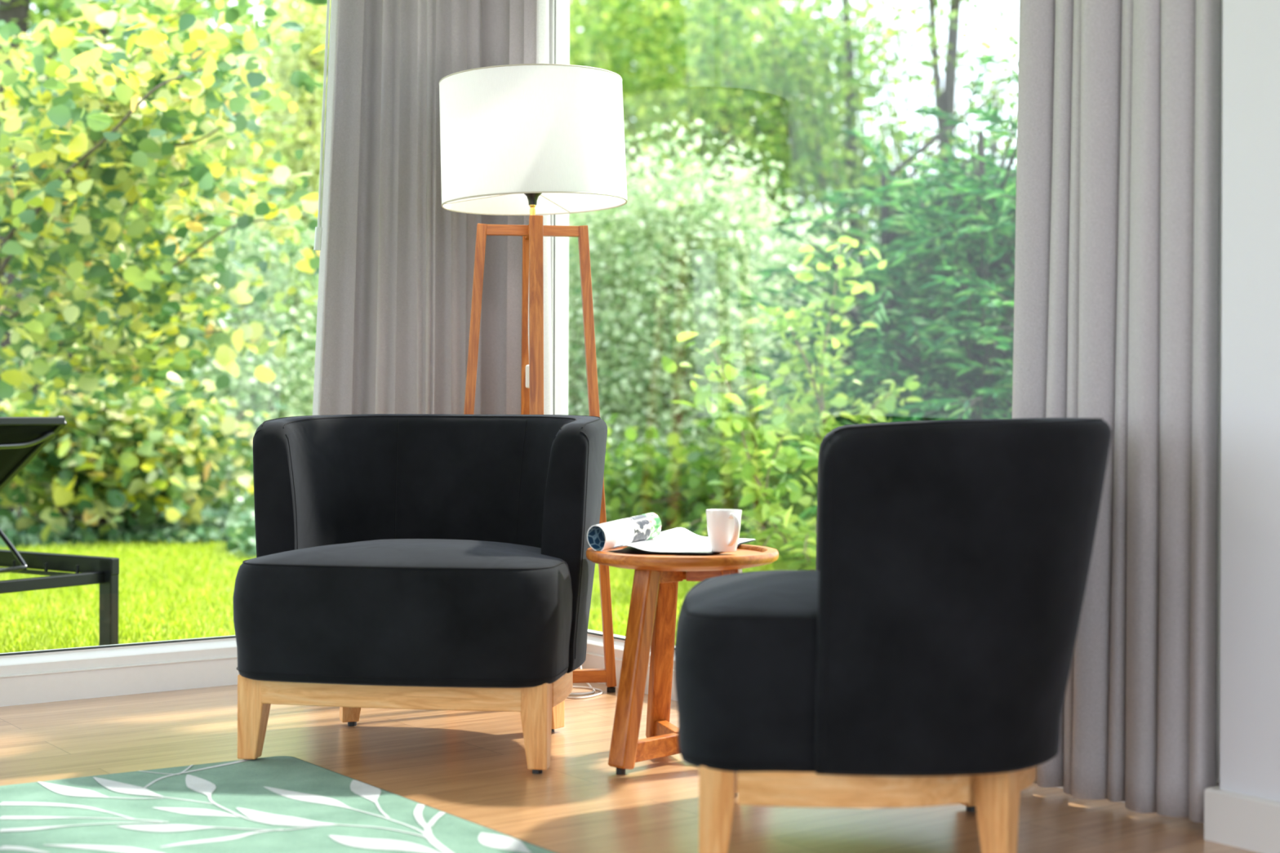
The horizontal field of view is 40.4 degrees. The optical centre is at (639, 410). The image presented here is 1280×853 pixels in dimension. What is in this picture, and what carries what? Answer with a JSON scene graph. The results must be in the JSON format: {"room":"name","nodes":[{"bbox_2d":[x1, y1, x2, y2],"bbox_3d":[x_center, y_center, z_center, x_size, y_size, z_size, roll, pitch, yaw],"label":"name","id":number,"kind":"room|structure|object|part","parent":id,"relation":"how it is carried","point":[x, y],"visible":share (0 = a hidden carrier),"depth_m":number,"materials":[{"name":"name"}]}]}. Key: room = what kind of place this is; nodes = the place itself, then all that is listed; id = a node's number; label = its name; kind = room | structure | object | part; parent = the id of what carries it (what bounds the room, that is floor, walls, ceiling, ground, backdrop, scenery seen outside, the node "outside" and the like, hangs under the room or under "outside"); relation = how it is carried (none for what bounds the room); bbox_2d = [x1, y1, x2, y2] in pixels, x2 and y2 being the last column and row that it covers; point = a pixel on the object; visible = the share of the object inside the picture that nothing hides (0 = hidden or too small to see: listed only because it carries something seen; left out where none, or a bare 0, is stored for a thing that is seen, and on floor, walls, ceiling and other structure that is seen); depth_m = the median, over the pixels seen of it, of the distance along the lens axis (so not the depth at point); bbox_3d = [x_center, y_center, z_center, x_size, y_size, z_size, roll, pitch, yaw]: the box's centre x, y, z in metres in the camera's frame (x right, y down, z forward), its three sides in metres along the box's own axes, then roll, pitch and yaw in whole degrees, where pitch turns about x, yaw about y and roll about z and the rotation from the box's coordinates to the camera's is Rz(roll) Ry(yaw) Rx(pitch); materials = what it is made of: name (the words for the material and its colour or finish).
{"room":"living room","nodes":[
{"label":"living room","id":0,"kind":"room"},
{"bbox_2d":[0,682,1258,852],"bbox_3d":[-0.776,0.827,1.053,5.600,0.120,6.600,0,0,-36],"label":"floor","id":1,"kind":"structure","parent":0,"point":[470,766],"depth_m":3.67,"materials":[{"name":"brown wood"}]},
{"bbox_2d":[0,755,555,852],"bbox_3d":[-0.805,0.762,2.476,1.695,0.008,2.436,0,0,-37],"label":"area rug","id":2,"kind":"object","parent":1,"relation":"on","point":[277,804],"visible":1,"depth_m":3.27,"materials":[{"name":"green carpet"}]},
{"bbox_2d":[232,413,607,773],"bbox_3d":[-0.485,0.389,4.038,0.807,0.760,0.760,0,0,9],"label":"armchair","id":3,"kind":"object","parent":1,"relation":"on","point":[428,562],"visible":0.99,"depth_m":3.78,"materials":[{"name":"black fabric"}]},
{"bbox_3d":[-0.841,0.665,3.801,0.058,0.183,0.058,0,0,9],"label":"leg","id":4,"kind":"part","parent":3,"relation":"part of","materials":[{"name":"brown wood"}]},
{"bbox_3d":[-0.698,0.665,4.242,0.058,0.183,0.058,0,0,-19],"label":"leg","id":5,"kind":"part","parent":3,"relation":"part of","materials":[{"name":"brown wood"}]},
{"bbox_3d":[-0.535,0.607,3.727,0.577,0.057,0.034,0,0,9],"label":"rail","id":6,"kind":"part","parent":3,"relation":"part of","materials":[{"name":"brown wood"}]},
{"bbox_3d":[-0.498,0.439,3.953,0.726,0.286,0.584,0,0,9],"label":"seat","id":7,"kind":"part","parent":3,"relation":"part of","materials":[{"name":"black fabric"}]},
{"bbox_3d":[-0.465,0.295,4.160,0.804,0.571,0.509,0,0,9],"label":"backrest","id":8,"kind":"part","parent":3,"relation":"part of","materials":[{"name":"black fabric"}]},
{"bbox_3d":[-0.221,0.667,3.703,0.058,0.183,0.058,0,0,9],"label":"leg","id":9,"kind":"part","parent":3,"relation":"part of","materials":[{"name":"brown wood"}]},
{"bbox_3d":[-0.220,0.667,4.167,0.058,0.183,0.058,0,0,37],"label":"leg","id":10,"kind":"part","parent":3,"relation":"part of","materials":[{"name":"brown wood"}]},
{"bbox_3d":[-0.179,0.608,3.921,0.051,0.057,0.379,0,0,1],"label":"rail","id":11,"kind":"part","parent":3,"relation":"part of","materials":[{"name":"brown wood"}]},
{"bbox_2d":[439,63,627,698],"bbox_3d":[-0.292,-0.064,4.734,0.513,1.679,0.506,0,0,-8],"label":"floor lamp","id":12,"kind":"object","parent":1,"relation":"on","point":[533,140],"visible":0.77,"depth_m":4.57,"materials":[{"name":"white fabric"}]},
{"bbox_3d":[-0.471,0.124,4.710,0.109,1.259,0.034,0,0,-8],"label":"leg","id":13,"kind":"part","parent":12,"relation":"part of","materials":[{"name":"brown wood"}]},
{"bbox_3d":[-0.355,-0.490,4.726,0.127,0.028,0.026,0,0,-8],"label":"arm","id":14,"kind":"part","parent":12,"relation":"part of","materials":[{"name":"brown wood"}]},
{"bbox_3d":[-0.318,0.118,4.902,0.036,1.271,0.129,0,0,-8],"label":"leg","id":15,"kind":"part","parent":12,"relation":"part of","materials":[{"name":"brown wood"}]},
{"bbox_2d":[525,364,528,387],"bbox_3d":[-0.303,-0.094,4.780,0.022,0.064,0.015,0,0,-8],"label":"switch","id":16,"kind":"object","parent":12,"relation":"attached to","point":[527,366],"depth_m":4.77,"materials":[{"name":"white plastic"}]},
{"bbox_3d":[-0.292,-0.533,4.735,0.016,0.056,0.016,0,0,-8],"label":"brass stem","id":17,"kind":"part","parent":12,"relation":"part of","materials":[{"name":"orange"}]},
{"bbox_2d":[524,192,542,204],"bbox_3d":[-0.292,-0.597,4.735,0.054,0.075,0.054,0,0,-8],"label":"socket","id":18,"kind":"object","parent":12,"relation":"attached to","point":[532,198],"depth_m":4.72,"materials":[{"name":"black plastic"}]},
{"bbox_3d":[-0.289,-0.727,4.734,0.510,0.347,0.503,0,0,-8],"label":"lamp shade","id":19,"kind":"part","parent":12,"relation":"part of","materials":[{"name":"white fabric"}]},
{"bbox_3d":[-0.271,0.118,4.568,0.036,1.271,0.129,0,0,-8],"label":"leg","id":20,"kind":"part","parent":12,"relation":"part of","materials":[{"name":"brown wood"}]},
{"bbox_3d":[-0.229,-0.489,4.744,0.127,0.028,0.026,0,0,-8],"label":"arm","id":21,"kind":"part","parent":12,"relation":"part of","materials":[{"name":"brown wood"}]},
{"bbox_3d":[-0.181,0.146,4.785,0.190,1.260,0.255,0,0,-39],"label":"power cord","id":22,"kind":"part","parent":12,"relation":"part of","materials":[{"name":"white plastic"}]},
{"bbox_3d":[-0.118,0.125,4.760,0.109,1.259,0.034,0,0,-8],"label":"leg","id":23,"kind":"part","parent":12,"relation":"part of","materials":[{"name":"brown wood"}]},
{"bbox_2d":[586,544,778,774],"bbox_3d":[0.092,0.537,3.830,0.423,0.466,0.423,0,0,0],"label":"side table","id":24,"kind":"object","parent":1,"relation":"on","point":[651,619],"visible":0.77,"depth_m":3.72,"materials":[{"name":"brown wood"}]},
{"bbox_3d":[-0.011,0.548,3.723,0.047,0.425,0.119,0,0,44],"label":"leg","id":25,"kind":"part","parent":24,"relation":"part of","materials":[{"name":"brown wood"}]},
{"bbox_3d":[0.051,0.548,3.973,0.047,0.425,0.119,0,0,-16],"label":"leg","id":26,"kind":"part","parent":24,"relation":"part of","materials":[{"name":"brown wood"}]},
{"bbox_2d":[586,512,755,554],"bbox_3d":[0.085,0.271,3.931,0.257,0.080,0.438,0,0,23],"label":"magazine","id":27,"kind":"object","parent":24,"relation":"on","point":[642,533],"visible":0.93,"depth_m":3.86,"materials":[{"name":"white paper"}]},
{"bbox_2d":[706,508,742,552],"bbox_3d":[0.183,0.262,3.785,0.079,0.090,0.106,0,0,0],"label":"coffee mug","id":28,"kind":"object","parent":24,"relation":"on","point":[723,525],"visible":1,"depth_m":3.77,"materials":[{"name":"white ceramic"}]},
{"bbox_3d":[0.202,0.257,3.752,0.013,0.073,0.041,0,0,-22],"label":"handle","id":29,"kind":"part","parent":28,"relation":"part of","materials":[{"name":"white ceramic"}]},
{"bbox_3d":[0.237,0.549,3.794,0.119,0.425,0.047,0,0,14],"label":"leg","id":30,"kind":"part","parent":24,"relation":"part of","materials":[{"name":"brown wood"}]},
{"bbox_2d":[674,417,1111,852],"bbox_3d":[0.446,0.392,3.131,0.760,0.760,0.807,0,0,5],"label":"armchair","id":31,"kind":"object","parent":1,"relation":"on","point":[924,659],"visible":1,"depth_m":2.77,"materials":[{"name":"black fabric"}]},
{"bbox_3d":[0.127,0.668,2.846,0.058,0.183,0.058,0,0,6],"label":"leg","id":32,"kind":"part","parent":31,"relation":"part of","materials":[{"name":"brown wood"}]},
{"bbox_3d":[0.360,0.442,3.139,0.584,0.286,0.726,0,0,5],"label":"seat","id":33,"kind":"part","parent":31,"relation":"part of","materials":[{"name":"black fabric"}]},
{"bbox_3d":[0.347,0.610,2.819,0.379,0.057,0.051,0,0,-3],"label":"rail","id":34,"kind":"part","parent":31,"relation":"part of","materials":[{"name":"brown wood"}]},
{"bbox_3d":[0.569,0.298,3.119,0.509,0.571,0.804,0,0,5],"label":"backrest","id":35,"kind":"part","parent":31,"relation":"part of","materials":[{"name":"black fabric"}]},
{"bbox_3d":[0.636,0.670,3.356,0.058,0.183,0.058,0,0,-22],"label":"leg","id":36,"kind":"part","parent":31,"relation":"part of","materials":[{"name":"brown wood"}]},
{"bbox_3d":[0.590,0.670,2.874,0.058,0.183,0.058,0,0,33],"label":"leg","id":37,"kind":"part","parent":31,"relation":"part of","materials":[{"name":"brown wood"}]},
{"bbox_3d":[0.660,0.611,3.111,0.085,0.057,0.453,0,0,6],"label":"rail","id":38,"kind":"part","parent":31,"relation":"part of","materials":[{"name":"brown wood"}]},
{"bbox_2d":[1219,0,1279,801],"bbox_3d":[1.486,-0.550,2.860,0.385,2.650,6.880,0,0,-36],"label":"wall","id":39,"kind":"structure","parent":0,"point":[1250,753],"depth_m":3.08,"materials":[{"name":"white paint"}]},
{"bbox_2d":[548,0,1222,802],"bbox_3d":[0.355,-0.409,4.345,0.094,2.360,2.769,0,0,-36],"label":"window","id":40,"kind":"structure","parent":39,"relation":"in","point":[558,10],"depth_m":5.14,"materials":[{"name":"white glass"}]},
{"bbox_2d":[1204,786,1279,852],"bbox_3d":[2.188,0.732,1.556,0.038,0.092,3.940,0,0,-36],"label":"baseboard","id":41,"kind":"structure","parent":39,"relation":"attached to","point":[1243,821],"depth_m":3.08,"materials":[{"name":"white"}]},
{"bbox_3d":[-2.788,-0.565,3.840,4.700,2.650,3.511,0,0,0],"label":"wall","id":42,"kind":"structure","parent":0,"visible":0},
{"bbox_2d":[0,635,239,706],"bbox_3d":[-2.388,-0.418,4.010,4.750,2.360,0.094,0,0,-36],"label":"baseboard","id":43,"kind":"structure","parent":42,"relation":"in","point":[53,675],"depth_m":4.68,"materials":[{"name":"white wood"}]},
{"bbox_3d":[-0.766,-1.983,1.053,9.244,0.200,9.468,0,0,0],"label":"ceiling","id":44,"kind":"structure","parent":0,"visible":0},
{"bbox_3d":[0.334,-1.859,4.205,1.519,0.040,2.077,0,0,0],"label":"trim","id":45,"kind":"structure","parent":44,"relation":"attached to","visible":0},
{"bbox_2d":[1012,0,1221,822],"bbox_3d":[0.906,-0.537,3.402,0.070,2.600,0.495,0,0,-36],"label":"curtain","id":46,"kind":"object","parent":45,"relation":"hanging from","point":[1117,296],"visible":0.8,"depth_m":3.32,"materials":[{"name":"grey fabric"}]},
{"bbox_3d":[-2.295,-1.868,3.897,3.798,0.040,2.765,0,0,0],"label":"trim","id":47,"kind":"structure","parent":44,"relation":"attached to","visible":0},
{"bbox_2d":[312,0,552,415],"bbox_3d":[-0.615,-0.546,5.130,0.711,2.592,0.294,0,0,-10],"label":"curtain","id":48,"kind":"object","parent":47,"relation":"hanging from","point":[397,265],"visible":0.48,"depth_m":5.12,"materials":[{"name":"grey fabric"}]},
{"bbox_2d":[313,0,332,250],"bbox_3d":[-0.874,-1.025,4.860,0.068,1.155,0.019,0,0,0],"label":"wand","id":49,"kind":"object","parent":48,"relation":"hanging from","point":[317,239],"visible":1,"depth_m":4.86,"materials":[{"name":"white plastic"}]},
{"label":"outside","id":50,"kind":"structure","parent":0,"visible":0},
{"bbox_2d":[0,537,775,653],"bbox_3d":[-6.307,0.798,25.222,123.441,0.001,104.406,0,0,0],"label":"ground","id":51,"kind":"structure","parent":50,"point":[21,548],"depth_m":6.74,"materials":[{"name":"plant"}]},
{"bbox_2d":[0,415,119,645],"bbox_3d":[-2.644,0.417,5.742,1.950,0.807,0.674,0,0,33],"label":"sun lounger","id":52,"kind":"object","parent":51,"relation":"on","point":[21,438],"visible":0.96,"depth_m":5.51,"materials":[{"name":"black metal"}]},
{"bbox_3d":[-2.472,0.488,6.011,1.950,0.054,0.034,0,0,33],"label":"rail","id":53,"kind":"part","parent":52,"relation":"part of","materials":[{"name":"black metal"}]},
{"bbox_3d":[-1.677,0.646,5.500,0.056,0.356,0.034,0,0,33],"label":"leg","id":54,"kind":"part","parent":52,"relation":"part of","materials":[{"name":"black metal"}]},
{"bbox_2d":[22,31,100,392],"bbox_3d":[-9.034,-2.772,23.541,4.308,7.338,4.944,0,0,-36],"label":"tree","id":55,"kind":"object","parent":51,"relation":"on","point":[32,388],"visible":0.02,"depth_m":23.03,"materials":[{"name":"green plant"}]},
{"bbox_2d":[0,0,168,519],"bbox_3d":[-3.944,-1.549,11.510,2.529,4.717,1.884,0,0,0],"label":"tree","id":56,"kind":"object","parent":51,"relation":"on","point":[20,12],"visible":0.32,"depth_m":11.44,"materials":[{"name":"green plant"}]},
{"bbox_2d":[0,494,232,548],"bbox_3d":[-3.687,0.723,11.605,1.983,0.310,3.393,0,0,-14],"label":"plants","id":57,"kind":"object","parent":51,"relation":"on","point":[214,527],"visible":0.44,"depth_m":10.31,"materials":[{"name":"green plant"}]},
{"bbox_2d":[22,0,240,384],"bbox_3d":[-7.721,-2.835,24.608,4.097,7.649,5.397,0,0,-38],"label":"tree","id":58,"kind":"object","parent":51,"relation":"on","point":[86,29],"visible":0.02,"depth_m":24.55,"materials":[{"name":"green plant"}]},
{"bbox_2d":[23,0,264,397],"bbox_3d":[-4.516,-1.847,14.444,3.141,5.311,2.907,0,0,0],"label":"tree","id":59,"kind":"object","parent":51,"relation":"on","point":[50,56],"visible":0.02,"depth_m":14.03,"materials":[{"name":"green plant"}]},
{"bbox_2d":[0,351,290,547],"bbox_3d":[-3.324,0.229,10.647,2.312,1.242,1.618,0,0,0],"label":"shrub","id":60,"kind":"object","parent":51,"relation":"on","point":[141,463],"visible":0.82,"depth_m":10.39,"materials":[{"name":"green plant"}]},
{"bbox_2d":[21,193,301,493],"bbox_3d":[-4.408,-0.542,13.880,3.864,2.805,2.418,0,0,23],"label":"shrub","id":61,"kind":"object","parent":51,"relation":"on","point":[33,273],"visible":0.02,"depth_m":13.70,"materials":[{"name":"green plant"}]},
{"bbox_2d":[0,0,328,457],"bbox_3d":[-2.491,-0.822,8.384,2.471,3.266,4.223,0,0,0],"label":"tree","id":62,"kind":"object","parent":51,"relation":"on","point":[79,135],"visible":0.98,"depth_m":7.93,"materials":[{"name":"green plant"}]},
{"bbox_2d":[25,0,330,457],"bbox_3d":[-3.832,-1.603,13.705,2.510,4.820,2.474,0,0,45],"label":"tree","id":63,"kind":"object","parent":51,"relation":"on","point":[251,16],"visible":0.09,"depth_m":13.61,"materials":[{"name":"green plant"}]},
{"bbox_2d":[101,0,281,410],"bbox_3d":[-6.625,-3.207,26.538,4.701,8.263,4.776,0,0,-32],"label":"tree","id":64,"kind":"object","parent":51,"relation":"on","point":[202,4],"visible":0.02,"depth_m":26.60,"materials":[{"name":"green plant"}]},
{"bbox_2d":[131,151,322,512],"bbox_3d":[-2.722,-0.574,12.842,2.216,2.853,2.842,0,0,-17],"label":"shrub","id":65,"kind":"object","parent":51,"relation":"on","point":[255,398],"visible":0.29,"depth_m":12.90,"materials":[{"name":"green plant"}]},
{"bbox_2d":[162,0,330,415],"bbox_3d":[-3.547,-1.860,16.804,3.587,5.336,2.466,0,0,31],"label":"tree","id":66,"kind":"object","parent":51,"relation":"on","point":[301,60],"visible":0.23,"depth_m":16.26,"materials":[{"name":"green plant"}]},
{"bbox_2d":[180,0,328,414],"bbox_3d":[-4.388,-3.053,25.603,4.594,8.574,4.717,0,0,-19],"label":"tree","id":67,"kind":"object","parent":51,"relation":"on","point":[288,1],"visible":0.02,"depth_m":25.59,"materials":[{"name":"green plant"}]},
{"bbox_2d":[224,484,817,559],"bbox_3d":[0.146,0.681,11.104,6.416,0.449,3.978,0,0,0],"label":"undergrowth","id":68,"kind":"object","parent":51,"relation":"on","point":[240,522],"visible":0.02,"depth_m":9.79,"materials":[{"name":"green plant"}]},
{"bbox_2d":[568,122,742,506],"bbox_3d":[-0.263,-0.515,12.173,1.922,3.009,2.430,0,0,29],"label":"shrub","id":69,"kind":"object","parent":51,"relation":"on","point":[597,264],"visible":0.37,"depth_m":12.06,"materials":[{"name":"green plant"}]},
{"bbox_2d":[568,164,748,467],"bbox_3d":[-0.322,-0.582,14.709,2.790,3.329,2.352,0,0,-5],"label":"shrub","id":70,"kind":"object","parent":51,"relation":"on","point":[679,165],"visible":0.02,"depth_m":14.77,"materials":[{"name":"green plant"}]},
{"bbox_2d":[568,0,756,448],"bbox_3d":[-0.253,-2.767,22.445,4.884,8.490,4.427,0,0,6],"label":"tree","id":71,"kind":"object","parent":51,"relation":"on","point":[588,10],"visible":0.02,"depth_m":22.61,"materials":[{"name":"green plant"}]},
{"bbox_2d":[568,106,832,510],"bbox_3d":[0.377,-0.613,11.674,2.001,2.950,2.245,0,0,-18],"label":"shrub","id":72,"kind":"object","parent":51,"relation":"on","point":[696,302],"visible":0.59,"depth_m":11.60,"materials":[{"name":"green plant"}]},
{"bbox_2d":[579,0,842,326],"bbox_3d":[0.913,-3.319,23.631,4.651,8.602,4.649,0,0,-18],"label":"tree","id":73,"kind":"object","parent":51,"relation":"on","point":[784,14],"visible":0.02,"depth_m":23.58,"materials":[{"name":"green plant"}]},
{"bbox_2d":[569,0,858,444],"bbox_3d":[0.262,-2.426,19.022,4.172,6.499,2.846,0,0,-7],"label":"tree","id":74,"kind":"object","parent":51,"relation":"on","point":[591,23],"visible":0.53,"depth_m":18.77,"materials":[{"name":"green plant"}]},
{"bbox_2d":[603,357,860,542],"bbox_3d":[0.287,0.287,9.767,2.267,1.178,1.626,0,0,0],"label":"shrub","id":75,"kind":"object","parent":51,"relation":"on","point":[659,484],"visible":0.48,"depth_m":9.60,"materials":[{"name":"green plant"}]},
{"bbox_2d":[662,332,818,570],"bbox_3d":[0.514,0.246,7.579,0.843,1.175,0.607,0,0,0],"label":"shrub","id":76,"kind":"object","parent":51,"relation":"on","point":[729,423],"visible":0.87,"depth_m":7.57,"materials":[{"name":"green plant"}]},
{"bbox_3d":[0.546,0.228,7.600,0.464,1.002,0.018,0,0,0],"label":"stem","id":77,"kind":"part","parent":76,"relation":"part of","materials":[{"name":"green plant"}]},
{"bbox_2d":[678,510,816,570],"bbox_3d":[0.764,0.650,7.877,1.256,0.382,1.168,0,0,0],"label":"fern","id":78,"kind":"object","parent":51,"relation":"on","point":[761,537],"visible":0.28,"depth_m":7.55,"materials":[{"name":"green plant"}]},
{"bbox_2d":[608,0,962,460],"bbox_3d":[1.641,-2.755,21.584,4.744,7.453,4.460,0,0,-3],"label":"tree","id":79,"kind":"object","parent":51,"relation":"on","point":[868,118],"visible":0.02,"depth_m":21.80,"materials":[{"name":"green plant"}]},
{"bbox_2d":[694,176,879,499],"bbox_3d":[1.114,-0.368,12.520,1.952,2.651,2.324,0,0,15],"label":"shrub","id":80,"kind":"object","parent":51,"relation":"on","point":[817,241],"visible":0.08,"depth_m":12.47,"materials":[{"name":"green plant"}]},
{"bbox_2d":[644,0,946,360],"bbox_3d":[1.714,-2.274,18.017,3.476,6.204,2.622,0,0,0],"label":"tree","id":81,"kind":"object","parent":51,"relation":"on","point":[848,174],"visible":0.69,"depth_m":17.85,"materials":[{"name":"green plant"}]},
{"bbox_2d":[746,235,923,524],"bbox_3d":[0.887,0.055,7.998,0.809,1.717,0.583,0,0,0],"label":"shrub","id":82,"kind":"object","parent":51,"relation":"on","point":[799,415],"visible":0.7,"depth_m":7.97,"materials":[{"name":"green plant"}]},
{"bbox_3d":[0.908,0.000,8.000,0.505,1.527,0.018,0,0,0],"label":"stem","id":83,"kind":"part","parent":82,"relation":"part of","materials":[{"name":"green plant"}]},
{"bbox_2d":[713,53,1017,444],"bbox_3d":[1.683,-0.699,10.302,2.618,3.131,2.931,0,0,0],"label":"conifer","id":84,"kind":"object","parent":51,"relation":"on","point":[888,235],"visible":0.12,"depth_m":10.19,"materials":[{"name":"green plant"}]},
{"bbox_2d":[775,101,1017,529],"bbox_3d":[1.755,-0.307,9.200,2.160,2.700,3.003,0,0,13],"label":"conifer","id":85,"kind":"object","parent":51,"relation":"on","point":[971,352],"visible":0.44,"depth_m":8.67,"materials":[{"name":"green plant"}]},
{"bbox_2d":[789,0,1019,410],"bbox_3d":[3.113,-2.123,16.986,2.627,5.909,2.488,0,0,-27],"label":"tree","id":86,"kind":"object","parent":51,"relation":"on","point":[944,100],"visible":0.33,"depth_m":16.97,"materials":[{"name":"green plant"}]}
]}

